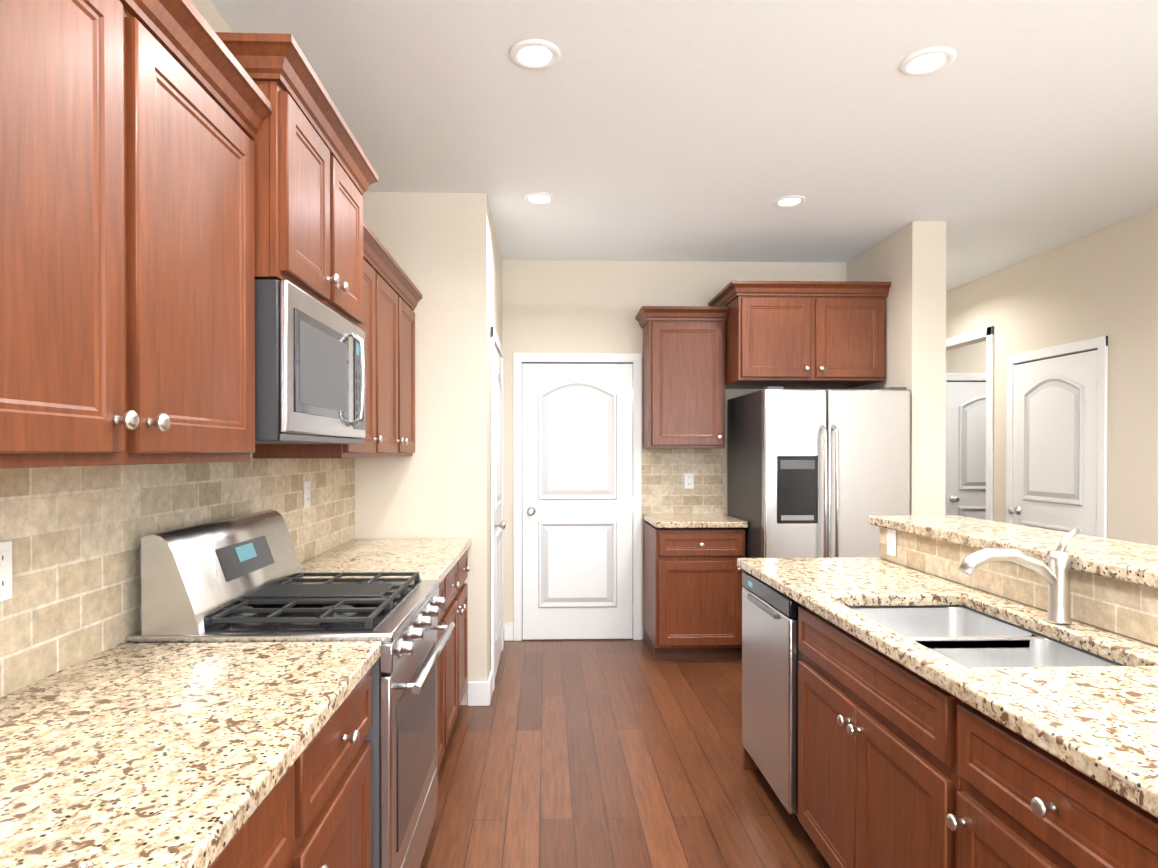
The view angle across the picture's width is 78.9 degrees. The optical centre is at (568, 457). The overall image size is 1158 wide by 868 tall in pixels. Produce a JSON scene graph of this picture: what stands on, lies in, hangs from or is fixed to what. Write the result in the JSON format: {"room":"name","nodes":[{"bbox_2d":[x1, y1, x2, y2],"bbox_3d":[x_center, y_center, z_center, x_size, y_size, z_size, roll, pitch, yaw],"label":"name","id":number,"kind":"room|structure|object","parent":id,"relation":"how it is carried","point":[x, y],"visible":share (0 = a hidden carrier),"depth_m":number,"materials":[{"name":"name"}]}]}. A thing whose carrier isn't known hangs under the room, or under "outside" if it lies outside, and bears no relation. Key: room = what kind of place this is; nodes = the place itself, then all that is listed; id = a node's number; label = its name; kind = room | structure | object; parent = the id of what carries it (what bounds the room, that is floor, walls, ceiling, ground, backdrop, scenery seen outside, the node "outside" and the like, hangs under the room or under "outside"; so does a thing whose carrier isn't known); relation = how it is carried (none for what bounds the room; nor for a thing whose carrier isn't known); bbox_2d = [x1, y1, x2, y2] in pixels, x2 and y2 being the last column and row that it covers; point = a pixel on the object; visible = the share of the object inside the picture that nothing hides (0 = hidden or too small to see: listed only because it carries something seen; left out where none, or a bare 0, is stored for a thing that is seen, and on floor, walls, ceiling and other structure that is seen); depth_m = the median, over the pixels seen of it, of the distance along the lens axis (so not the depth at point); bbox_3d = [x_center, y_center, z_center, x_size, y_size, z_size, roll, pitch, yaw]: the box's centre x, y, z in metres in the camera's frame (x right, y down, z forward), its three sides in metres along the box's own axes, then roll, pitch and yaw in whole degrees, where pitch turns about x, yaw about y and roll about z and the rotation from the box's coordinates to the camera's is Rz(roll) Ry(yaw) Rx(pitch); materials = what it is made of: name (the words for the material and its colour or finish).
{"room":"kitchen","nodes":[
{"label":"kitchen","id":0,"kind":"room"},
{"bbox_2d":[0,0,354,696],"bbox_3d":[-1.140,-0.021,1.084,0.130,2.790,5.560,0,0,-2],"label":"wall","id":1,"kind":"structure","parent":0,"point":[74,534],"depth_m":1.67,"materials":[{"name":"tile"}]},
{"bbox_2d":[0,540,12,601],"bbox_3d":[-1.077,0.218,1.328,0.009,0.114,0.070,0,0,-2],"label":"electrical outlet","id":2,"kind":"object","parent":1,"relation":"attached to","point":[6,570],"visible":1,"depth_m":1.34,"materials":[{"name":"white plastic"}]},
{"bbox_2d":[0,0,267,468],"bbox_3d":[-0.917,-0.424,1.196,0.340,0.875,1.058,0,0,-2],"label":"upper cabinet","id":3,"kind":"object","parent":1,"relation":"attached to","point":[129,129],"depth_m":1.18,"materials":[{"name":"brown wood"}]},
{"bbox_2d":[215,32,377,327],"bbox_3d":[-0.896,-0.730,2.108,0.440,0.565,0.870,0,0,-2],"label":"upper cabinet","id":4,"kind":"object","parent":1,"relation":"attached to","point":[315,176],"visible":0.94,"depth_m":1.87,"materials":[{"name":"brown wood"}]},
{"bbox_2d":[255,279,365,443],"bbox_3d":[-0.888,-0.243,2.111,0.456,0.400,0.754,0,0,-2],"label":"microwave","id":5,"kind":"object","parent":4,"relation":"attached to","point":[310,381],"visible":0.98,"depth_m":1.86,"materials":[{"name":"grey metal"}]},
{"bbox_2d":[304,481,309,507],"bbox_3d":[-1.132,0.161,3.047,0.009,0.114,0.070,0,0,-2],"label":"electrical outlet","id":6,"kind":"object","parent":1,"relation":"attached to","point":[306,494],"visible":1,"depth_m":3.03,"materials":[{"name":"white plastic"}]},
{"bbox_2d":[252,220,379,457],"bbox_3d":[-0.965,-0.435,2.712,0.340,0.875,0.441,0,0,-2],"label":"upper cabinet","id":7,"kind":"object","parent":1,"relation":"attached to","point":[370,448],"depth_m":2.81,"materials":[{"name":"brown wood"}]},
{"bbox_2d":[380,248,419,456],"bbox_3d":[-0.986,-0.440,3.373,0.340,0.875,0.881,0,0,-2],"label":"upper cabinet","id":8,"kind":"object","parent":1,"relation":"attached to","point":[392,296],"depth_m":3.32,"materials":[{"name":"brown wood"}]},
{"bbox_2d":[355,192,501,704],"bbox_3d":[-0.892,-0.045,4.544,0.845,2.790,1.440,0,0,-2],"label":"wall block","id":9,"kind":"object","parent":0,"point":[443,249],"visible":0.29,"depth_m":3.83,"materials":[{"name":"paint"}]},
{"bbox_2d":[468,682,488,705],"bbox_3d":[-0.492,1.290,3.837,0.119,0.130,0.014,0,0,-2],"label":"baseboard","id":10,"kind":"structure","parent":9,"relation":"attached to","point":[478,693],"depth_m":3.83,"materials":[{"name":"white wood"}]},
{"bbox_2d":[488,671,492,704],"bbox_3d":[-0.441,1.290,3.935,0.014,0.130,0.204,0,0,-2],"label":"baseboard","id":11,"kind":"structure","parent":9,"relation":"attached to","point":[490,679],"depth_m":3.93,"materials":[{"name":"white wood"}]},
{"bbox_2d":[490,326,505,690],"bbox_3d":[-0.426,0.296,4.506,0.080,2.108,0.892,0,0,-2],"label":"door","id":12,"kind":"structure","parent":9,"relation":"attached to","point":[498,524],"depth_m":4.29,"materials":[{"name":"white wood"}]},
{"bbox_2d":[420,639,830,867],"bbox_3d":[1.897,1.409,3.262,6.600,0.100,9.900,0,0,-2],"label":"floor","id":13,"kind":"structure","parent":0,"point":[592,753],"depth_m":3.03,"materials":[{"name":"brown wood"}]},
{"bbox_2d":[126,509,454,867],"bbox_3d":[-0.747,0.777,2.123,0.717,1.180,0.756,0,0,-2],"label":"range","id":14,"kind":"object","parent":13,"relation":"on","point":[237,579],"visible":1,"depth_m":1.90,"materials":[{"name":"grey metal"}]},
{"bbox_2d":[216,673,371,867],"bbox_3d":[-0.776,0.936,1.205,0.619,0.876,1.067,0,0,-2],"label":"base cabinet","id":15,"kind":"object","parent":13,"relation":"on","point":[320,817],"depth_m":1.38,"materials":[{"name":"brown wood"}]},
{"bbox_2d":[0,641,380,867],"bbox_3d":[-0.740,0.484,0.378,0.639,0.040,2.716,0,0,-2],"label":"countertop","id":16,"kind":"structure","parent":15,"relation":"on","point":[125,755],"depth_m":1.13,"materials":[{"name":"beige stone"}]},
{"bbox_2d":[436,578,447,769],"bbox_3d":[-0.825,0.925,2.735,0.619,0.876,0.459,0,0,-2],"label":"base cabinet","id":17,"kind":"object","parent":13,"relation":"on","point":[442,662],"depth_m":2.90,"materials":[{"name":"brown wood"}]},
{"bbox_2d":[448,554,469,739],"bbox_3d":[-0.846,0.921,3.396,0.619,0.876,0.863,0,0,-2],"label":"base cabinet","id":18,"kind":"object","parent":13,"relation":"on","point":[457,589],"depth_m":3.38,"materials":[{"name":"brown wood"}]},
{"bbox_2d":[300,538,471,589],"bbox_3d":[-0.829,0.464,3.164,0.639,0.040,1.322,0,0,-2],"label":"countertop","id":19,"kind":"structure","parent":18,"relation":"on","point":[433,558],"depth_m":3.12,"materials":[{"name":"beige stone"}]},
{"bbox_2d":[643,513,747,659],"bbox_3d":[0.854,0.883,4.878,0.602,0.930,0.653,0,0,-2],"label":"base cabinet","id":20,"kind":"object","parent":13,"relation":"on","point":[692,590],"visible":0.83,"depth_m":4.59,"materials":[{"name":"brown wood"}]},
{"bbox_2d":[742,571,815,845],"bbox_3d":[1.052,0.929,2.762,0.612,0.868,0.598,0,0,-2],"label":"dishwasher","id":21,"kind":"object","parent":13,"relation":"on","point":[771,654],"visible":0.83,"depth_m":2.65,"materials":[{"name":"grey metal"}]},
{"bbox_2d":[728,387,910,558],"bbox_3d":[1.620,0.459,4.673,0.900,1.780,0.946,0,0,-2],"label":"refrigerator","id":22,"kind":"object","parent":13,"relation":"on","point":[818,473],"visible":0.62,"depth_m":4.27,"materials":[{"name":"grey metal"}]},
{"bbox_2d":[933,687,1157,867],"bbox_3d":[1.132,0.936,1.216,0.620,0.875,0.630,0,0,-2],"label":"base cabinet","id":23,"kind":"object","parent":13,"relation":"on","point":[951,714],"depth_m":1.30,"materials":[{"name":"brown wood"}]},
{"bbox_2d":[737,555,1157,826],"bbox_3d":[1.113,0.478,1.302,0.629,0.040,3.645,0,0,-2],"label":"countertop","id":24,"kind":"structure","parent":23,"relation":"on","point":[1099,721],"depth_m":1.49,"materials":[{"name":"beige stone"}]},
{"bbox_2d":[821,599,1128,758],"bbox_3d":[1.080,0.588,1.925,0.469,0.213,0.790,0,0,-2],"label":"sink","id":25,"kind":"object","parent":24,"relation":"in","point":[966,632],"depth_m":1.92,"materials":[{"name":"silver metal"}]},
{"bbox_2d":[958,527,1079,624],"bbox_3d":[1.230,0.322,1.923,0.334,0.261,0.059,0,0,-2],"label":"faucet","id":26,"kind":"object","parent":24,"relation":"on","point":[1054,574],"visible":1,"depth_m":1.91,"materials":[{"name":"silver metal"}]},
{"bbox_2d":[869,515,1157,590],"bbox_3d":[1.596,0.293,1.319,0.405,0.040,3.650,0,0,-2],"label":"countertop","id":27,"kind":"structure","parent":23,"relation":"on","point":[1120,561],"depth_m":2.22,"materials":[{"name":"beige stone"}]},
{"bbox_2d":[502,260,846,638],"bbox_3d":[0.786,-0.050,5.258,2.555,2.790,0.120,0,0,-2],"label":"wall","id":28,"kind":"structure","parent":0,"point":[570,306],"depth_m":5.17,"materials":[{"name":"paint"}]},
{"bbox_2d":[504,623,512,640],"bbox_3d":[-0.436,1.281,5.159,0.074,0.130,0.014,0,0,-2],"label":"baseboard","id":29,"kind":"structure","parent":28,"relation":"attached to","point":[508,631],"depth_m":5.15,"materials":[{"name":"white wood"}]},
{"bbox_2d":[513,353,641,640],"bbox_3d":[0.065,0.292,5.135,0.942,2.108,0.080,0,0,-2],"label":"door","id":30,"kind":"structure","parent":28,"relation":"in","point":[577,496],"depth_m":5.16,"materials":[{"name":"white wood"}]},
{"bbox_2d":[635,306,727,447],"bbox_3d":[0.788,-0.548,5.005,0.587,0.970,0.375,0,0,-2],"label":"upper cabinet","id":31,"kind":"object","parent":28,"relation":"attached to","point":[683,376],"visible":1,"depth_m":4.86,"materials":[{"name":"brown wood"}]},
{"bbox_2d":[642,447,724,515],"bbox_3d":[0.843,0.178,5.195,0.615,0.505,0.008,0,0,-2],"label":"backsplash","id":32,"kind":"structure","parent":28,"relation":"attached to","point":[664,470],"depth_m":5.19,"materials":[{"name":"tile"}]},
{"bbox_2d":[684,473,693,488],"bbox_3d":[0.885,0.176,5.187,0.070,0.114,0.009,0,0,-2],"label":"electrical outlet","id":33,"kind":"object","parent":32,"relation":"attached to","point":[688,480],"visible":1,"depth_m":5.18,"materials":[{"name":"white plastic"}]},
{"bbox_2d":[708,281,890,388],"bbox_3d":[1.581,-0.820,4.878,1.085,0.635,0.675,0,0,-2],"label":"upper cabinet","id":34,"kind":"object","parent":28,"relation":"attached to","point":[808,334],"visible":0.98,"depth_m":4.58,"materials":[{"name":"brown wood"}]},
{"bbox_2d":[209,0,1157,290],"bbox_3d":[1.897,-1.481,3.242,6.600,0.100,9.900,0,0,-2],"label":"ceiling","id":35,"kind":"structure","parent":0,"point":[711,130],"depth_m":2.96,"materials":[{"name":"paint"}]},
{"bbox_2d":[509,39,560,69],"bbox_3d":[-0.119,-1.419,2.488,0.184,0.011,0.184,0,0,-2],"label":"recessed light","id":36,"kind":"object","parent":35,"relation":"in","point":[535,54],"visible":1,"depth_m":2.48,"materials":[{"name":"white plastic"}]},
{"bbox_2d":[523,192,555,204],"bbox_3d":[-0.164,-1.429,3.897,0.184,0.011,0.184,0,0,-2],"label":"recessed light","id":37,"kind":"object","parent":35,"relation":"in","point":[539,198],"visible":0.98,"depth_m":3.88,"materials":[{"name":"white"}]},
{"bbox_2d":[772,195,806,207],"bbox_3d":[1.235,-1.430,3.942,0.184,0.011,0.184,0,0,-2],"label":"recessed light","id":38,"kind":"object","parent":35,"relation":"in","point":[787,201],"visible":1,"depth_m":3.93,"materials":[{"name":"white plastic"}]},
{"bbox_2d":[899,46,955,75],"bbox_3d":[1.290,-1.420,2.533,0.184,0.011,0.184,0,0,-2],"label":"recessed light","id":39,"kind":"object","parent":35,"relation":"in","point":[927,61],"visible":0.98,"depth_m":2.52,"materials":[{"name":"white plastic"}]},
{"bbox_2d":[887,528,895,556],"bbox_3d":[1.368,0.361,2.988,0.011,0.114,0.070,0,0,-2],"label":"electrical outlet","id":40,"kind":"object","parent":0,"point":[891,542],"visible":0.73,"depth_m":2.98,"materials":[{"name":"white plastic"}]},
{"bbox_2d":[847,221,945,514],"bbox_3d":[2.165,-0.051,5.381,0.210,2.790,2.160,0,0,-2],"label":"wall","id":41,"kind":"structure","parent":0,"point":[908,261],"depth_m":4.30,"materials":[{"name":"paint"}]},
{"bbox_2d":[946,341,985,373],"bbox_3d":[3.558,-0.059,6.566,3.070,2.790,0.120,0,0,-2],"label":"wall","id":42,"kind":"structure","parent":0,"point":[971,358],"depth_m":6.50,"materials":[{"name":"paint"}]},
{"bbox_2d":[945,373,985,519],"bbox_3d":[3.886,0.283,6.477,0.942,2.108,0.080,0,0,-2],"label":"hallway door","id":43,"kind":"structure","parent":42,"relation":"in","point":[965,476],"depth_m":6.49,"materials":[{"name":"white wood"}]},
{"bbox_2d":[946,207,1157,545],"bbox_3d":[3.483,-0.030,2.477,0.120,2.790,8.050,0,0,-2],"label":"wall","id":44,"kind":"structure","parent":0,"point":[1100,282],"depth_m":4.38,"materials":[{"name":"paint"}]},
{"bbox_2d":[946,326,993,520],"bbox_3d":[3.300,0.155,6.003,0.018,2.370,0.988,0,0,-2],"label":"trim","id":45,"kind":"structure","parent":44,"relation":"attached to","point":[987,333],"depth_m":5.54,"materials":[{"name":"white"}]},
{"bbox_2d":[1006,336,1107,537],"bbox_3d":[3.305,0.294,4.860,0.080,2.108,0.942,0,0,-2],"label":"door","id":46,"kind":"structure","parent":44,"relation":"in","point":[1056,431],"depth_m":4.78,"materials":[{"name":"white wood"}]}
]}

